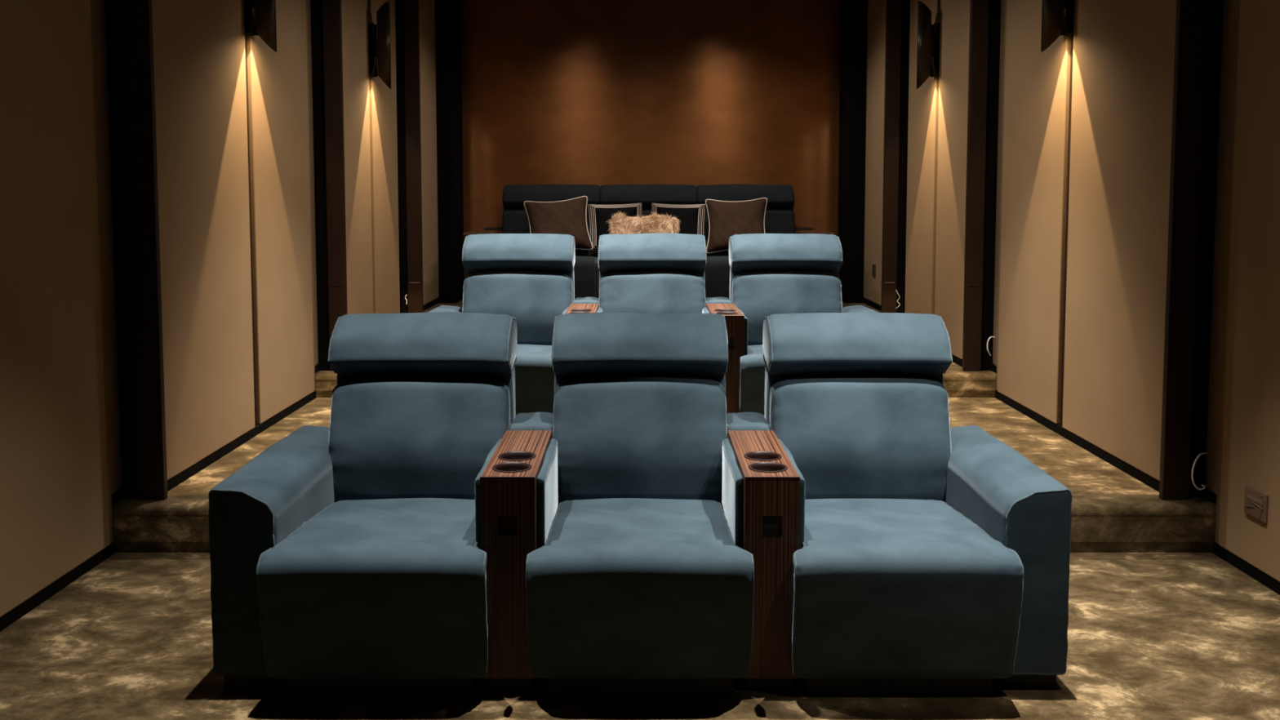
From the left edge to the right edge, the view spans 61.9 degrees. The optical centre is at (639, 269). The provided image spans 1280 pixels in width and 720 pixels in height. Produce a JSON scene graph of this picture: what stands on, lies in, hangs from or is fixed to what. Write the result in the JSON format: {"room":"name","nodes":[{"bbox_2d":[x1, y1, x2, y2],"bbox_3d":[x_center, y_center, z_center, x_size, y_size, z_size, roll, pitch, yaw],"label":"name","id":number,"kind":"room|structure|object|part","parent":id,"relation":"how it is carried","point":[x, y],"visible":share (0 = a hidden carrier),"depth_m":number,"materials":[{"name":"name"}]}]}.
{"room":"home theater","nodes":[
{"label":"home theater","id":0,"kind":"room"},
{"bbox_2d":[0,0,438,617],"bbox_3d":[-2.150,-0.452,4.229,0.700,3.500,11.740,0,4,0],"label":"wall","id":1,"kind":"structure","parent":0,"point":[240,121],"depth_m":4.74,"materials":[{"name":"beige fabric"}]},
{"bbox_3d":[-2.223,-0.424,2.942,0.065,3.332,2.710,0,4,0],"label":"fabric panel","id":2,"kind":"part","parent":1,"relation":"part of","materials":[{"name":"beige fabric"}]},
{"bbox_2d":[121,0,168,500],"bbox_3d":[-2.076,-0.614,4.435,0.112,3.205,0.035,0,4,0],"label":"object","id":3,"kind":"structure","parent":1,"relation":"attached to","point":[136,15],"depth_m":4.46,"materials":[{"name":"brown wood"}]},
{"bbox_3d":[-2.092,-0.674,5.039,0.065,3.132,1.129,0,4,0],"label":"fabric panel","id":4,"kind":"part","parent":1,"relation":"part of","materials":[{"name":"beige fabric"}]},
{"bbox_2d":[0,297,438,631],"bbox_3d":[-2.135,0.942,4.041,0.303,0.586,11.129,0,4,2],"label":"baseboard","id":5,"kind":"structure","parent":1,"relation":"attached to","point":[41,597],"depth_m":4.53,"materials":[{"name":"black wood"}]},
{"bbox_2d":[244,0,276,52],"bbox_3d":[-1.999,-1.455,5.591,0.166,0.624,0.170,0,4,0],"label":"wall sconce","id":6,"kind":"object","parent":1,"relation":"attached to","point":[260,15],"visible":1,"depth_m":5.56,"materials":[{"name":"black metal"}]},
{"bbox_3d":[-2.051,-1.421,5.593,0.062,0.374,0.084,0,4,0],"label":"plate","id":7,"kind":"part","parent":6,"relation":"part of","materials":[{"name":"black metal"}]},
{"bbox_3d":[-2.003,-1.421,5.593,0.037,0.110,0.060,0,4,0],"label":"mounting arm","id":8,"kind":"part","parent":6,"relation":"part of","materials":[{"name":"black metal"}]},
{"bbox_3d":[-1.952,-1.455,5.591,0.072,0.624,0.170,0,4,0],"label":"lamp shade","id":9,"kind":"part","parent":6,"relation":"part of","materials":[{"name":"brown metal"}]},
{"bbox_3d":[-2.092,-0.754,6.162,0.065,3.132,0.959,0,4,0],"label":"fabric panel","id":10,"kind":"part","parent":1,"relation":"part of","materials":[{"name":"beige fabric"}]},
{"bbox_2d":[322,0,347,371],"bbox_3d":[-1.954,-0.860,6.822,0.112,3.055,0.038,0,4,0],"label":"trim","id":11,"kind":"structure","parent":1,"relation":"attached to","point":[331,9],"depth_m":6.82,"materials":[{"name":"brown wood"}]},
{"bbox_3d":[-1.968,-0.907,7.253,0.065,2.982,0.799,0,4,0],"label":"fabric panel","id":12,"kind":"part","parent":1,"relation":"part of","materials":[{"name":"beige fabric"}]},
{"bbox_2d":[368,0,391,88],"bbox_3d":[-1.874,-1.606,7.645,0.166,0.624,0.170,0,4,0],"label":"wall sconce","id":13,"kind":"object","parent":1,"relation":"attached to","point":[379,37],"visible":0.98,"depth_m":7.60,"materials":[{"name":"black metal"}]},
{"bbox_3d":[-1.926,-1.573,7.648,0.062,0.374,0.084,0,4,0],"label":"plate","id":14,"kind":"part","parent":13,"relation":"part of","materials":[{"name":"black metal"}]},
{"bbox_3d":[-1.879,-1.573,7.648,0.037,0.110,0.060,0,4,0],"label":"mounting arm","id":15,"kind":"part","parent":13,"relation":"part of","materials":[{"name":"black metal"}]},
{"bbox_3d":[-1.827,-1.606,7.645,0.072,0.624,0.170,0,4,0],"label":"lamp shade","id":16,"kind":"part","parent":13,"relation":"part of","materials":[{"name":"brown metal"}]},
{"bbox_3d":[-1.968,-0.969,8.122,0.065,2.982,0.779,0,4,0],"label":"fabric panel","id":17,"kind":"part","parent":1,"relation":"part of","materials":[{"name":"beige fabric"}]},
{"bbox_2d":[403,0,423,312],"bbox_3d":[-1.832,-1.072,8.612,0.118,2.885,0.038,0,4,0],"label":"trim","id":18,"kind":"structure","parent":1,"relation":"attached to","point":[411,7],"depth_m":8.61,"materials":[{"name":"brown wood"}]},
{"bbox_3d":[-1.833,-1.120,9.048,0.065,2.812,0.830,0,4,0],"label":"fabric panel","id":19,"kind":"part","parent":1,"relation":"part of","materials":[{"name":"beige fabric"}]},
{"bbox_2d":[435,0,464,302],"bbox_3d":[-1.732,-1.148,9.678,0.175,2.885,0.470,0,4,0],"label":"trim","id":20,"kind":"structure","parent":1,"relation":"attached to","point":[447,12],"depth_m":9.49,"materials":[{"name":"black wood"}]},
{"bbox_2d":[0,299,1279,719],"bbox_3d":[0.100,0.990,4.256,5.100,0.620,11.750,0,4,0],"label":"floor","id":21,"kind":"structure","parent":0,"point":[1161,626],"depth_m":3.61,"materials":[{"name":"brown carpet"}]},
{"bbox_2d":[208,311,516,696],"bbox_3d":[-0.867,0.716,3.570,0.843,1.064,1.047,0,4,0],"label":"recliner","id":22,"kind":"object","parent":21,"relation":"on","point":[346,559],"visible":0.8,"depth_m":3.22,"materials":[{"name":"blue fabric"}]},
{"bbox_3d":[-1.185,1.209,3.645,0.155,0.070,0.820,0,4,0],"label":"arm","id":23,"kind":"part","parent":22,"relation":"part of","materials":[{"name":"black"}]},
{"bbox_3d":[-1.184,0.901,3.623,0.202,0.580,0.880,0,4,0],"label":"armrest","id":24,"kind":"part","parent":22,"relation":"part of","materials":[{"name":"blue fabric"}]},
{"bbox_3d":[-0.777,0.993,3.445,0.661,0.409,0.754,0,4,0],"label":"seat","id":25,"kind":"part","parent":22,"relation":"part of","materials":[{"name":"blue fabric"}]},
{"bbox_3d":[-0.788,0.611,3.822,0.642,0.442,0.164,0,4,0],"label":"backrest","id":26,"kind":"part","parent":22,"relation":"part of","materials":[{"name":"blue fabric"}]},
{"bbox_2d":[427,233,575,415],"bbox_3d":[-0.795,0.344,5.989,0.842,1.061,1.048,0,4,0],"label":"recliner","id":27,"kind":"object","parent":21,"relation":"on","point":[529,278],"visible":0.35,"depth_m":6.19,"materials":[{"name":"blue fabric"}]},
{"bbox_3d":[-1.112,0.529,6.043,0.203,0.579,0.880,0,4,0],"label":"armrest","id":28,"kind":"part","parent":27,"relation":"part of","materials":[{"name":"blue fabric"}]},
{"bbox_3d":[-0.716,0.237,6.242,0.642,0.443,0.166,0,4,0],"label":"backrest","id":29,"kind":"part","parent":27,"relation":"part of","materials":[{"name":"blue fabric"}]},
{"bbox_3d":[-0.705,0.620,5.864,0.661,0.410,0.754,0,4,0],"label":"seat","id":30,"kind":"part","parent":27,"relation":"part of","materials":[{"name":"blue fabric"}]},
{"bbox_2d":[475,412,558,689],"bbox_3d":[-0.393,0.905,3.633,0.221,0.677,0.904,0,4,0],"label":"console","id":31,"kind":"object","parent":21,"relation":"on","point":[517,498],"visible":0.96,"depth_m":3.20,"materials":[{"name":"brown wood"}]},
{"bbox_3d":[-0.393,0.618,3.163,0.162,0.006,0.006,0,4,0],"label":"edge trim","id":32,"kind":"part","parent":31,"relation":"part of","materials":[{"name":"brown wood"}]},
{"bbox_3d":[-0.393,0.760,3.193,0.058,0.058,0.018,0,4,0],"label":"control panel","id":33,"kind":"part","parent":31,"relation":"part of","materials":[{"name":"black plastic"}]},
{"bbox_2d":[562,297,602,314],"bbox_3d":[-0.321,0.532,6.053,0.221,0.677,0.904,0,4,0],"label":"console","id":34,"kind":"object","parent":21,"relation":"on","point":[583,304],"visible":0.23,"depth_m":6.05,"materials":[{"name":"brown wood"}]},
{"bbox_2d":[525,311,754,696],"bbox_3d":[0.000,0.717,3.569,0.660,1.063,1.044,0,4,0],"label":"recliner","id":35,"kind":"object","parent":21,"relation":"on","point":[639,584],"visible":0.93,"depth_m":3.33,"materials":[{"name":"blue fabric"}]},
{"bbox_3d":[0.000,0.993,3.444,0.660,0.410,0.755,0,4,0],"label":"seat","id":36,"kind":"part","parent":35,"relation":"part of","materials":[{"name":"blue fabric"}]},
{"bbox_3d":[0.000,0.611,3.822,0.626,0.444,0.169,0,4,0],"label":"backrest","id":37,"kind":"part","parent":35,"relation":"part of","materials":[{"name":"blue fabric"}]},
{"bbox_2d":[462,183,834,298],"bbox_3d":[0.075,-0.203,9.169,3.151,1.062,1.046,0,4,0],"label":"sofa","id":38,"kind":"object","parent":21,"relation":"on","point":[780,218],"visible":0.22,"depth_m":9.39,"materials":[{"name":"grey fabric"}]},
{"bbox_2d":[484,226,502,230],"bbox_3d":[-1.310,-0.365,9.558,0.150,0.020,0.200,0,4,0],"label":"tray table","id":39,"kind":"object","parent":38,"relation":"attached to","point":[487,228],"depth_m":9.46,"materials":[{"name":"brown wood"}]},
{"bbox_3d":[-0.785,-0.308,9.424,0.868,0.439,0.159,0,4,0],"label":"backrest","id":40,"kind":"part","parent":38,"relation":"part of","materials":[{"name":"grey fabric"}]},
{"bbox_2d":[524,195,593,249],"bbox_3d":[-0.700,-0.376,9.153,0.585,0.507,0.231,-1,4,-9],"label":"cushion","id":41,"kind":"object","parent":38,"relation":"on","point":[568,216],"visible":0.78,"depth_m":9.09,"materials":[{"name":"brown fabric"}]},
{"bbox_3d":[-0.785,0.072,9.043,0.864,0.412,0.753,0,4,0],"label":"seat","id":42,"kind":"part","parent":38,"relation":"part of","materials":[{"name":"grey fabric"}]},
{"bbox_3d":[0.075,0.073,9.044,0.864,0.410,0.753,0,4,0],"label":"seat","id":43,"kind":"part","parent":38,"relation":"part of","materials":[{"name":"grey fabric"}]},
{"bbox_2d":[588,203,641,253],"bbox_3d":[-0.204,-0.356,9.218,0.474,0.432,0.265,0,4,-5],"label":"cushion","id":44,"kind":"object","parent":38,"relation":"on","point":[600,215],"visible":0.52,"depth_m":9.14,"materials":[{"name":"black fabric"}]},
{"bbox_2d":[608,209,680,234],"bbox_3d":[0.034,-0.292,8.930,0.641,0.408,0.308,0,4,-5],"label":"cushion","id":45,"kind":"object","parent":38,"relation":"on","point":[621,224],"visible":0.54,"depth_m":8.87,"materials":[{"name":"beige fur"}]},
{"bbox_3d":[0.075,-0.308,9.424,0.868,0.438,0.160,0,4,0],"label":"backrest","id":46,"kind":"part","parent":38,"relation":"part of","materials":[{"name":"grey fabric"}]},
{"bbox_2d":[652,203,705,235],"bbox_3d":[0.324,-0.356,9.218,0.470,0.428,0.265,0,4,5],"label":"cushion","id":47,"kind":"object","parent":38,"relation":"on","point":[691,217],"visible":0.36,"depth_m":9.13,"materials":[{"name":"black fabric"}]},
{"bbox_3d":[0.935,0.072,9.042,0.864,0.412,0.754,0,4,0],"label":"seat","id":48,"kind":"part","parent":38,"relation":"part of","materials":[{"name":"grey fabric"}]},
{"bbox_2d":[705,197,767,253],"bbox_3d":[0.830,-0.376,9.151,0.544,0.477,0.226,0,4,6],"label":"cushion","id":49,"kind":"object","parent":38,"relation":"on","point":[726,219],"visible":0.73,"depth_m":9.09,"materials":[{"name":"brown fabric"}]},
{"bbox_3d":[0.935,-0.308,9.424,0.868,0.438,0.160,0,4,0],"label":"backrest","id":50,"kind":"part","parent":38,"relation":"part of","materials":[{"name":"grey fabric"}]},
{"bbox_2d":[795,226,813,230],"bbox_3d":[1.460,-0.365,9.558,0.150,0.020,0.200,0,4,0],"label":"tray table","id":51,"kind":"object","parent":38,"relation":"attached to","point":[796,228],"depth_m":9.46,"materials":[{"name":"brown wood"}]},
{"bbox_2d":[598,233,706,313],"bbox_3d":[0.072,0.343,5.988,0.660,1.064,1.044,0,4,0],"label":"recliner","id":52,"kind":"object","parent":21,"relation":"on","point":[639,273],"visible":0.31,"depth_m":6.21,"materials":[{"name":"blue fabric"}]},
{"bbox_3d":[0.072,0.238,6.241,0.626,0.444,0.168,0,4,0],"label":"backrest","id":53,"kind":"part","parent":52,"relation":"part of","materials":[{"name":"blue fabric"}]},
{"bbox_2d":[702,297,747,413],"bbox_3d":[0.465,0.532,6.053,0.221,0.677,0.904,0,4,0],"label":"console","id":54,"kind":"object","parent":21,"relation":"on","point":[736,322],"visible":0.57,"depth_m":5.61,"materials":[{"name":"brown wood"}]},
{"bbox_3d":[0.465,0.387,5.613,0.058,0.058,0.018,0,4,0],"label":"control panel","id":55,"kind":"part","parent":54,"relation":"part of","materials":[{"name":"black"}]},
{"bbox_2d":[721,412,804,689],"bbox_3d":[0.393,0.905,3.633,0.221,0.677,0.904,0,4,0],"label":"console","id":56,"kind":"object","parent":21,"relation":"on","point":[763,496],"visible":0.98,"depth_m":3.20,"materials":[{"name":"brown wood"}]},
{"bbox_3d":[0.393,0.760,3.193,0.058,0.058,0.018,0,4,0],"label":"control panel","id":57,"kind":"part","parent":56,"relation":"part of","materials":[{"name":"black plastic"}]},
{"bbox_3d":[0.393,0.618,3.163,0.162,0.006,0.006,0,4,0],"label":"edge trim","id":58,"kind":"part","parent":56,"relation":"part of","materials":[{"name":"brown wood"}]},
{"bbox_2d":[728,233,878,415],"bbox_3d":[0.939,0.344,5.989,0.842,1.062,1.047,0,4,0],"label":"recliner","id":59,"kind":"object","parent":21,"relation":"on","point":[771,273],"visible":0.39,"depth_m":6.20,"materials":[{"name":"blue fabric"}]},
{"bbox_3d":[0.849,0.621,5.864,0.661,0.409,0.755,0,4,0],"label":"seat","id":60,"kind":"part","parent":59,"relation":"part of","materials":[{"name":"blue fabric"}]},
{"bbox_3d":[0.860,0.238,6.241,0.642,0.442,0.169,0,4,0],"label":"backrest","id":61,"kind":"part","parent":59,"relation":"part of","materials":[{"name":"blue fabric"}]},
{"bbox_3d":[1.256,0.529,6.043,0.202,0.579,0.880,0,4,0],"label":"armrest","id":62,"kind":"part","parent":59,"relation":"part of","materials":[{"name":"blue fabric"}]},
{"bbox_2d":[762,312,1071,696],"bbox_3d":[0.867,0.717,3.570,0.843,1.062,1.050,0,4,0],"label":"recliner","id":63,"kind":"object","parent":21,"relation":"on","point":[933,558],"visible":0.86,"depth_m":3.22,"materials":[{"name":"blue fabric"}]},
{"bbox_3d":[0.788,0.611,3.822,0.642,0.442,0.168,0,4,0],"label":"backrest","id":64,"kind":"part","parent":63,"relation":"part of","materials":[{"name":"blue fabric"}]},
{"bbox_3d":[0.777,0.993,3.444,0.661,0.410,0.755,0,4,0],"label":"seat","id":65,"kind":"part","parent":63,"relation":"part of","materials":[{"name":"blue fabric"}]},
{"bbox_3d":[1.184,0.901,3.623,0.202,0.580,0.880,0,4,0],"label":"armrest","id":66,"kind":"part","parent":63,"relation":"part of","materials":[{"name":"blue fabric"}]},
{"bbox_3d":[1.185,1.209,3.645,0.155,0.070,0.820,0,4,0],"label":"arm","id":67,"kind":"part","parent":63,"relation":"part of","materials":[{"name":"black"}]},
{"bbox_2d":[461,0,840,279],"bbox_3d":[0.100,-0.862,9.989,4.000,3.500,0.150,0,4,0],"label":"wall","id":68,"kind":"structure","parent":0,"point":[597,92],"depth_m":9.86,"materials":[{"name":"brown wood"}]},
{"bbox_2d":[863,0,1279,582],"bbox_3d":[2.350,-0.452,4.229,0.700,3.500,11.740,0,4,0],"label":"wall","id":69,"kind":"structure","parent":0,"point":[1078,129],"depth_m":5.18,"materials":[{"name":"beige fabric"}]},
{"bbox_2d":[837,0,867,302],"bbox_3d":[1.933,-1.148,9.678,0.175,2.885,0.470,0,4,0],"label":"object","id":70,"kind":"structure","parent":69,"relation":"attached to","point":[854,13],"depth_m":9.48,"materials":[{"name":"black wood"}]},
{"bbox_2d":[871,264,875,276],"bbox_3d":[1.996,0.009,9.094,0.012,0.100,0.100,0,4,0],"label":"wall socket","id":71,"kind":"object","parent":69,"relation":"attached to","point":[873,269],"visible":1,"depth_m":9.07,"materials":[{"name":"brown plastic"}]},
{"bbox_3d":[2.033,-1.120,9.048,0.065,2.812,0.830,0,4,0],"label":"fabric panel","id":72,"kind":"part","parent":69,"relation":"part of","materials":[{"name":"beige fabric"}]},
{"bbox_2d":[880,0,902,312],"bbox_3d":[2.032,-1.072,8.612,0.118,2.885,0.038,0,4,0],"label":"trim","id":73,"kind":"structure","parent":69,"relation":"attached to","point":[893,7],"depth_m":8.61,"materials":[{"name":"brown wood"}]},
{"bbox_3d":[2.167,-0.969,8.122,0.065,2.982,0.779,0,4,0],"label":"fabric panel","id":74,"kind":"part","parent":69,"relation":"part of","materials":[{"name":"beige fabric"}]},
{"bbox_2d":[916,0,940,88],"bbox_3d":[2.074,-1.606,7.645,0.166,0.624,0.170,0,4,0],"label":"wall sconce","id":75,"kind":"object","parent":69,"relation":"attached to","point":[928,34],"visible":1,"depth_m":7.60,"materials":[{"name":"black metal"}]},
{"bbox_3d":[2.027,-1.606,7.645,0.072,0.624,0.170,0,4,0],"label":"lamp shade","id":76,"kind":"part","parent":75,"relation":"part of","materials":[{"name":"brown metal"}]},
{"bbox_3d":[2.079,-1.573,7.648,0.037,0.110,0.060,0,4,0],"label":"mounting arm","id":77,"kind":"part","parent":75,"relation":"part of","materials":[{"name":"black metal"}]},
{"bbox_3d":[2.126,-1.573,7.648,0.062,0.374,0.084,0,4,0],"label":"plate","id":78,"kind":"part","parent":75,"relation":"part of","materials":[{"name":"black metal"}]},
{"bbox_3d":[2.167,-0.907,7.253,0.065,2.982,0.799,0,4,0],"label":"fabric panel","id":79,"kind":"part","parent":69,"relation":"part of","materials":[{"name":"beige fabric"}]},
{"bbox_2d":[962,0,989,371],"bbox_3d":[2.154,-0.860,6.822,0.112,3.055,0.038,0,4,0],"label":"trim","id":80,"kind":"structure","parent":69,"relation":"attached to","point":[979,9],"depth_m":6.83,"materials":[{"name":"brown wood"}]},
{"bbox_2d":[986,336,995,355],"bbox_3d":[2.254,0.493,6.842,0.068,0.128,0.012,-2,4,-22],"label":"cable","id":81,"kind":"object","parent":69,"relation":"attached to","point":[990,336],"visible":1,"depth_m":6.83,"materials":[{"name":"white plastic"}]},
{"bbox_3d":[2.292,-0.754,6.162,0.065,3.132,0.959,0,4,0],"label":"fabric panel","id":82,"kind":"part","parent":69,"relation":"part of","materials":[{"name":"beige fabric"}]},
{"bbox_2d":[1040,0,1074,52],"bbox_3d":[2.199,-1.455,5.591,0.166,0.624,0.170,0,4,0],"label":"wall sconce","id":83,"kind":"object","parent":69,"relation":"attached to","point":[1057,15],"visible":1,"depth_m":5.56,"materials":[{"name":"black metal"}]},
{"bbox_3d":[2.152,-1.455,5.591,0.072,0.624,0.170,0,4,0],"label":"lamp shade","id":84,"kind":"part","parent":83,"relation":"part of","materials":[{"name":"brown metal"}]},
{"bbox_3d":[2.251,-1.421,5.593,0.062,0.374,0.084,0,4,0],"label":"plate","id":85,"kind":"part","parent":83,"relation":"part of","materials":[{"name":"black metal"}]},
{"bbox_2d":[863,297,1279,595],"bbox_3d":[2.334,0.942,4.041,0.303,0.586,11.129,0,4,-2],"label":"baseboard","id":86,"kind":"structure","parent":69,"relation":"attached to","point":[1248,569],"depth_m":5.03,"materials":[{"name":"black wood"}]},
{"bbox_3d":[2.292,-0.674,5.039,0.065,3.132,1.129,0,4,0],"label":"fabric panel","id":87,"kind":"part","parent":69,"relation":"part of","materials":[{"name":"beige fabric"}]},
{"bbox_2d":[1159,0,1207,500],"bbox_3d":[2.276,-0.614,4.435,0.112,3.205,0.035,0,4,0],"label":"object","id":88,"kind":"structure","parent":69,"relation":"attached to","point":[1191,15],"depth_m":4.46,"materials":[{"name":"brown wood"}]},
{"bbox_2d":[1191,452,1207,490],"bbox_3d":[2.358,0.850,4.486,0.132,0.158,0.020,-3,5,-39],"label":"cable","id":89,"kind":"object","parent":69,"relation":"attached to","point":[1201,454],"visible":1,"depth_m":4.46,"materials":[{"name":"white plastic"}]},
{"bbox_3d":[2.422,-0.424,2.942,0.065,3.332,2.710,0,4,0],"label":"fabric panel","id":90,"kind":"part","parent":69,"relation":"part of","materials":[{"name":"beige fabric"}]},
{"bbox_2d":[1244,484,1268,523],"bbox_3d":[2.383,0.909,4.130,0.017,0.110,0.144,0,4,0],"label":"wall socket","id":91,"kind":"object","parent":69,"relation":"attached to","point":[1255,502],"visible":1,"depth_m":4.12,"materials":[{"name":"brown plastic"}]}
]}

